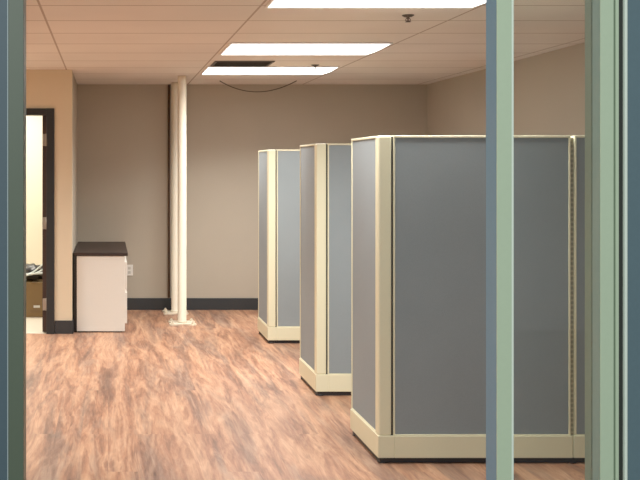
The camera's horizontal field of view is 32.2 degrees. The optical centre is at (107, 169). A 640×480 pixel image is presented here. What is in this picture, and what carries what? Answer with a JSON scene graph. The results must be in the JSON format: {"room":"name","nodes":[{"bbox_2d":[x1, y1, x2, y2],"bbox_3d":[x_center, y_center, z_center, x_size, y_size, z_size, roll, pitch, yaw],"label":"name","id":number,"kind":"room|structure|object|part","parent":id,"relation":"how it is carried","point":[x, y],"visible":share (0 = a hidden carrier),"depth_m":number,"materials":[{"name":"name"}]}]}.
{"room":"cubicle office","nodes":[
{"label":"cubicle office","id":0,"kind":"room"},
{"bbox_2d":[0,0,6,479],"bbox_3d":[-2.006,0.210,3.169,3.428,2.620,0.142,0,0,0],"label":"wall","id":1,"kind":"structure","parent":0,"point":[3,3],"depth_m":3.10,"materials":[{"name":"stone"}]},
{"bbox_2d":[7,0,25,479],"bbox_3d":[-0.268,0.210,3.149,0.047,2.620,0.102,0,0,0],"label":"window frame","id":2,"kind":"structure","parent":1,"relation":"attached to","point":[16,9],"depth_m":3.10,"materials":[{"name":"green paint"}]},
{"bbox_2d":[26,116,41,264],"bbox_3d":[-2.017,0.293,12.280,3.166,2.446,0.100,0,0,0],"label":"wall","id":3,"kind":"structure","parent":0,"point":[33,123],"depth_m":12.23,"materials":[{"name":"beige paint"}]},
{"bbox_2d":[26,70,71,319],"bbox_3d":[-1.967,0.295,9.990,3.266,2.450,0.120,0,0,0],"label":"wall","id":4,"kind":"structure","parent":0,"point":[44,88],"depth_m":9.93,"materials":[{"name":"beige paint"}]},
{"bbox_2d":[26,108,54,333],"bbox_3d":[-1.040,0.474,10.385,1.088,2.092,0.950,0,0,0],"label":"door frame","id":5,"kind":"structure","parent":4,"relation":"in","point":[48,114],"depth_m":9.91,"materials":[{"name":"black paint"}]},
{"bbox_2d":[55,314,73,333],"bbox_3d":[-0.408,1.458,10.768,0.172,0.125,1.700,0,0,0],"label":"baseboard","id":6,"kind":"structure","parent":4,"relation":"attached to","point":[61,326],"depth_m":9.92,"materials":[{"name":"grey rubber"}]},
{"bbox_2d":[72,71,76,318],"bbox_3d":[-0.384,0.295,10.840,0.100,2.450,1.580,0,0,0],"label":"wall","id":7,"kind":"structure","parent":0,"point":[74,83],"depth_m":10.67,"materials":[{"name":"beige paint"}]},
{"bbox_2d":[77,84,426,297],"bbox_3d":[1.578,0.295,11.690,4.024,2.450,0.120,0,0,0],"label":"wall","id":8,"kind":"structure","parent":0,"point":[122,129],"depth_m":11.63,"materials":[{"name":"beige paint"}]},
{"bbox_2d":[127,265,132,275],"bbox_3d":[0.232,1.089,11.625,0.076,0.118,0.010,0,0,0],"label":"wall outlet","id":9,"kind":"object","parent":8,"relation":"attached to","point":[129,267],"visible":0.84,"depth_m":11.62,"materials":[{"name":"white plastic"}]},
{"bbox_2d":[168,84,169,297],"bbox_3d":[0.664,0.229,11.616,0.026,2.313,0.026,0,0,0],"label":"conduit","id":10,"kind":"object","parent":8,"relation":"attached to","point":[168,84],"visible":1,"depth_m":11.61,"materials":[{"name":"brown metal"}]},
{"bbox_2d":[127,298,257,309],"bbox_3d":[1.568,1.455,11.624,3.780,0.130,0.012,0,0,0],"label":"baseboard","id":11,"kind":"structure","parent":8,"relation":"attached to","point":[132,303],"depth_m":11.62,"materials":[{"name":"grey rubber"}]},
{"bbox_2d":[26,310,584,479],"bbox_3d":[-0.065,1.578,8.015,7.310,0.124,9.830,0,0,0],"label":"floor","id":12,"kind":"structure","parent":0,"point":[152,399],"depth_m":6.68,"materials":[{"name":"brown wood"}]},
{"bbox_2d":[26,280,41,316],"bbox_3d":[-0.760,1.307,11.181,0.440,0.414,0.370,0,0,0],"label":"cardboard box","id":13,"kind":"object","parent":12,"relation":"on","point":[33,287],"visible":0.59,"depth_m":11.00,"materials":[{"name":"brown cardboard"}]},
{"bbox_2d":[26,263,41,279],"bbox_3d":[-0.799,1.060,11.194,0.353,0.171,0.249,0,0,0],"label":"plastic bag","id":14,"kind":"object","parent":13,"relation":"on","point":[31,267],"visible":0.51,"depth_m":11.10,"materials":[{"name":"black plastic"}]},
{"bbox_2d":[26,264,41,275],"bbox_3d":[-0.739,0.998,11.028,0.430,0.290,0.073,0,0,0],"label":"bundle","id":15,"kind":"object","parent":13,"relation":"on","point":[32,272],"visible":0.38,"depth_m":11.01,"materials":[{"name":"white"}]},
{"bbox_2d":[73,242,127,331],"bbox_3d":[-0.069,1.146,10.775,0.509,0.746,1.559,0,0,0],"label":"storage cabinet","id":16,"kind":"object","parent":12,"relation":"on","point":[100,268],"visible":1,"depth_m":10.00,"materials":[{"name":"white laminate"}]},
{"bbox_3d":[-0.306,1.161,10.780,0.030,0.714,1.540,0,0,0],"label":"panel","id":17,"kind":"part","parent":16,"relation":"part of","materials":[{"name":"black laminate"}]},
{"bbox_3d":[0.168,1.290,10.775,0.020,0.290,1.526,0,0,0],"label":"drawer","id":18,"kind":"part","parent":16,"relation":"part of","materials":[{"name":"white laminate"}]},
{"bbox_3d":[0.168,0.990,10.775,0.020,0.260,1.526,0,0,0],"label":"drawer","id":19,"kind":"part","parent":16,"relation":"part of","materials":[{"name":"white laminate"}]},
{"bbox_2d":[162,82,188,314],"bbox_3d":[0.716,0.295,11.370,0.267,2.448,0.267,0,0,0],"label":"column","id":20,"kind":"structure","parent":12,"relation":"on","point":[174,85],"depth_m":11.33,"materials":[{"name":"beige metal"}]},
{"bbox_3d":[0.716,1.512,11.370,0.267,0.013,0.267,0,0,0],"label":"plate","id":21,"kind":"part","parent":20,"relation":"part of","materials":[{"name":"beige paint"}]},
{"bbox_2d":[168,76,195,325],"bbox_3d":[0.733,0.295,10.580,0.267,2.448,0.267,0,0,0],"label":"column","id":22,"kind":"structure","parent":12,"relation":"on","point":[181,320],"depth_m":10.54,"materials":[{"name":"beige paint"}]},
{"bbox_3d":[0.733,1.512,10.580,0.267,0.013,0.267,0,0,0],"label":"plate","id":23,"kind":"part","parent":22,"relation":"part of","materials":[{"name":"beige paint"}]},
{"bbox_2d":[258,150,299,343],"bbox_3d":[2.414,0.670,9.678,2.035,1.697,0.635,0,0,0],"label":"wall","id":24,"kind":"structure","parent":12,"relation":"on","point":[278,170],"depth_m":9.37,"materials":[{"name":"grey fabric"}]},
{"bbox_3d":[1.439,0.599,9.713,0.072,1.554,0.563,0,0,0],"label":"panel frame","id":25,"kind":"part","parent":24,"relation":"part of","materials":[{"name":"grey fabric"}]},
{"bbox_3d":[1.439,0.602,9.713,0.062,1.537,0.545,0,0,0],"label":"fabric panel","id":26,"kind":"part","parent":24,"relation":"part of","materials":[{"name":"grey fabric"}]},
{"bbox_3d":[1.435,0.599,9.398,0.067,1.554,0.067,0,0,0],"label":"corner post","id":27,"kind":"part","parent":24,"relation":"part of","materials":[{"name":"beige metal"}]},
{"bbox_3d":[1.937,0.599,9.402,0.918,1.554,0.072,0,0,0],"label":"panel frame","id":28,"kind":"part","parent":24,"relation":"part of","materials":[{"name":"grey fabric"}]},
{"bbox_3d":[1.937,0.602,9.402,0.900,1.537,0.062,0,0,0],"label":"fabric panel","id":29,"kind":"part","parent":24,"relation":"part of","materials":[{"name":"grey fabric"}]},
{"bbox_2d":[299,144,350,395],"bbox_3d":[2.414,0.670,7.508,2.035,1.697,0.635,0,0,0],"label":"wall","id":30,"kind":"structure","parent":12,"relation":"on","point":[325,169],"depth_m":7.20,"materials":[{"name":"grey fabric"}]},
{"bbox_3d":[1.439,0.599,7.543,0.072,1.554,0.563,0,0,0],"label":"panel frame","id":31,"kind":"part","parent":30,"relation":"part of","materials":[{"name":"grey fabric"}]},
{"bbox_3d":[1.439,0.602,7.543,0.062,1.537,0.545,0,0,0],"label":"fabric panel","id":32,"kind":"part","parent":30,"relation":"part of","materials":[{"name":"grey fabric"}]},
{"bbox_3d":[1.435,0.599,7.228,0.067,1.554,0.067,0,0,0],"label":"corner post","id":33,"kind":"part","parent":30,"relation":"part of","materials":[{"name":"beige metal"}]},
{"bbox_3d":[1.937,0.599,7.232,0.918,1.554,0.072,0,0,0],"label":"panel frame","id":34,"kind":"part","parent":30,"relation":"part of","materials":[{"name":"grey fabric"}]},
{"bbox_3d":[1.937,0.602,7.232,0.900,1.537,0.062,0,0,0],"label":"fabric panel","id":35,"kind":"part","parent":30,"relation":"part of","materials":[{"name":"grey fabric"}]},
{"bbox_2d":[350,136,584,463],"bbox_3d":[2.414,0.670,5.853,2.035,1.697,0.635,0,0,0],"label":"wall","id":36,"kind":"structure","parent":12,"relation":"on","point":[418,203],"depth_m":5.55,"materials":[{"name":"grey fabric"}]},
{"bbox_3d":[1.439,0.599,5.888,0.072,1.554,0.563,0,0,0],"label":"panel frame","id":37,"kind":"part","parent":36,"relation":"part of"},
{"bbox_3d":[1.439,0.602,5.888,0.062,1.537,0.545,0,0,0],"label":"fabric panel","id":38,"kind":"part","parent":36,"relation":"part of","materials":[{"name":"grey fabric"}]},
{"bbox_3d":[1.435,0.599,5.572,0.067,1.554,0.067,0,0,0],"label":"corner post","id":39,"kind":"part","parent":36,"relation":"part of","materials":[{"name":"beige metal"}]},
{"bbox_3d":[1.937,0.602,5.577,0.900,1.537,0.062,0,0,0],"label":"fabric panel","id":40,"kind":"part","parent":36,"relation":"part of","materials":[{"name":"grey fabric"}]},
{"bbox_3d":[1.937,0.599,5.577,0.918,1.554,0.072,0,0,0],"label":"panel frame","id":41,"kind":"part","parent":36,"relation":"part of","materials":[{"name":"grey fabric"}]},
{"bbox_3d":[2.925,0.599,5.577,1.014,1.554,0.072,0,0,0],"label":"panel frame","id":42,"kind":"part","parent":36,"relation":"part of","materials":[{"name":"grey fabric"}]},
{"bbox_3d":[2.925,0.602,5.577,0.996,1.537,0.062,0,0,0],"label":"fabric panel","id":43,"kind":"part","parent":36,"relation":"part of","materials":[{"name":"grey fabric"}]},
{"bbox_2d":[26,0,584,83],"bbox_3d":[-0.065,-0.980,7.495,7.310,0.100,8.510,0,0,0],"label":"ceiling","id":44,"kind":"structure","parent":0,"point":[100,41],"depth_m":7.45,"materials":[{"name":"tile"}]},
{"bbox_2d":[210,61,274,66],"bbox_3d":[1.165,-0.924,9.320,0.510,0.012,0.440,0,0,0],"label":"ceiling vent","id":45,"kind":"object","parent":44,"relation":"in","point":[215,63],"visible":1,"depth_m":9.26,"materials":[{"name":"black metal"}]},
{"bbox_2d":[220,80,296,91],"bbox_3d":[1.560,-0.869,11.120,0.804,0.124,0.010,0,0,0],"label":"cable","id":46,"kind":"object","parent":44,"relation":"hanging from","point":[296,80],"visible":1,"depth_m":11.12,"materials":[{"name":"brown plastic"}]},
{"bbox_2d":[200,66,339,74],"bbox_3d":[1.482,-0.921,9.940,1.183,0.018,0.744,0,0,0],"label":"recessed light","id":47,"kind":"object","parent":44,"relation":"in","point":[270,70],"visible":1,"depth_m":9.82,"materials":[{"name":"white plastic"}]},
{"bbox_2d":[219,42,392,54],"bbox_3d":[1.482,-0.921,8.175,1.183,0.018,0.774,0,0,0],"label":"recessed light","id":48,"kind":"object","parent":44,"relation":"in","point":[236,48],"visible":1,"depth_m":8.05,"materials":[{"name":"white plastic"}]},
{"bbox_2d":[265,0,485,7],"bbox_3d":[1.482,-0.921,5.710,1.183,0.018,0.724,0,0,0],"label":"recessed light","id":49,"kind":"object","parent":44,"relation":"in","point":[278,3],"visible":0.97,"depth_m":5.90,"materials":[{"name":"white plastic"}]},
{"bbox_2d":[402,14,413,21],"bbox_3d":[1.800,-0.908,6.420,0.072,0.043,0.072,0,0,0],"label":"sprinkler","id":50,"kind":"object","parent":44,"relation":"attached to","point":[407,16],"visible":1,"depth_m":6.40,"materials":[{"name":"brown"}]},
{"bbox_2d":[427,42,584,135],"bbox_3d":[3.530,0.295,7.435,0.120,2.450,8.390,0,0,0],"label":"wall","id":51,"kind":"structure","parent":0,"point":[549,87],"depth_m":8.81,"materials":[{"name":"beige paint"}]},
{"bbox_2d":[627,0,639,479],"bbox_3d":[2.547,0.210,3.169,2.086,2.620,0.142,0,0,0],"label":"wall","id":52,"kind":"structure","parent":0,"point":[633,6],"depth_m":3.10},
{"bbox_2d":[486,0,626,479],"bbox_3d":[1.315,0.210,3.148,0.377,2.620,0.104,0,0,0],"label":"window frame","id":53,"kind":"structure","parent":52,"relation":"in","point":[605,20],"depth_m":3.10,"materials":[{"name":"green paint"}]},
{"bbox_3d":[1.299,0.210,3.153,0.254,2.420,0.006,0,0,0],"label":"glass pane","id":54,"kind":"part","parent":53,"relation":"part of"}
]}

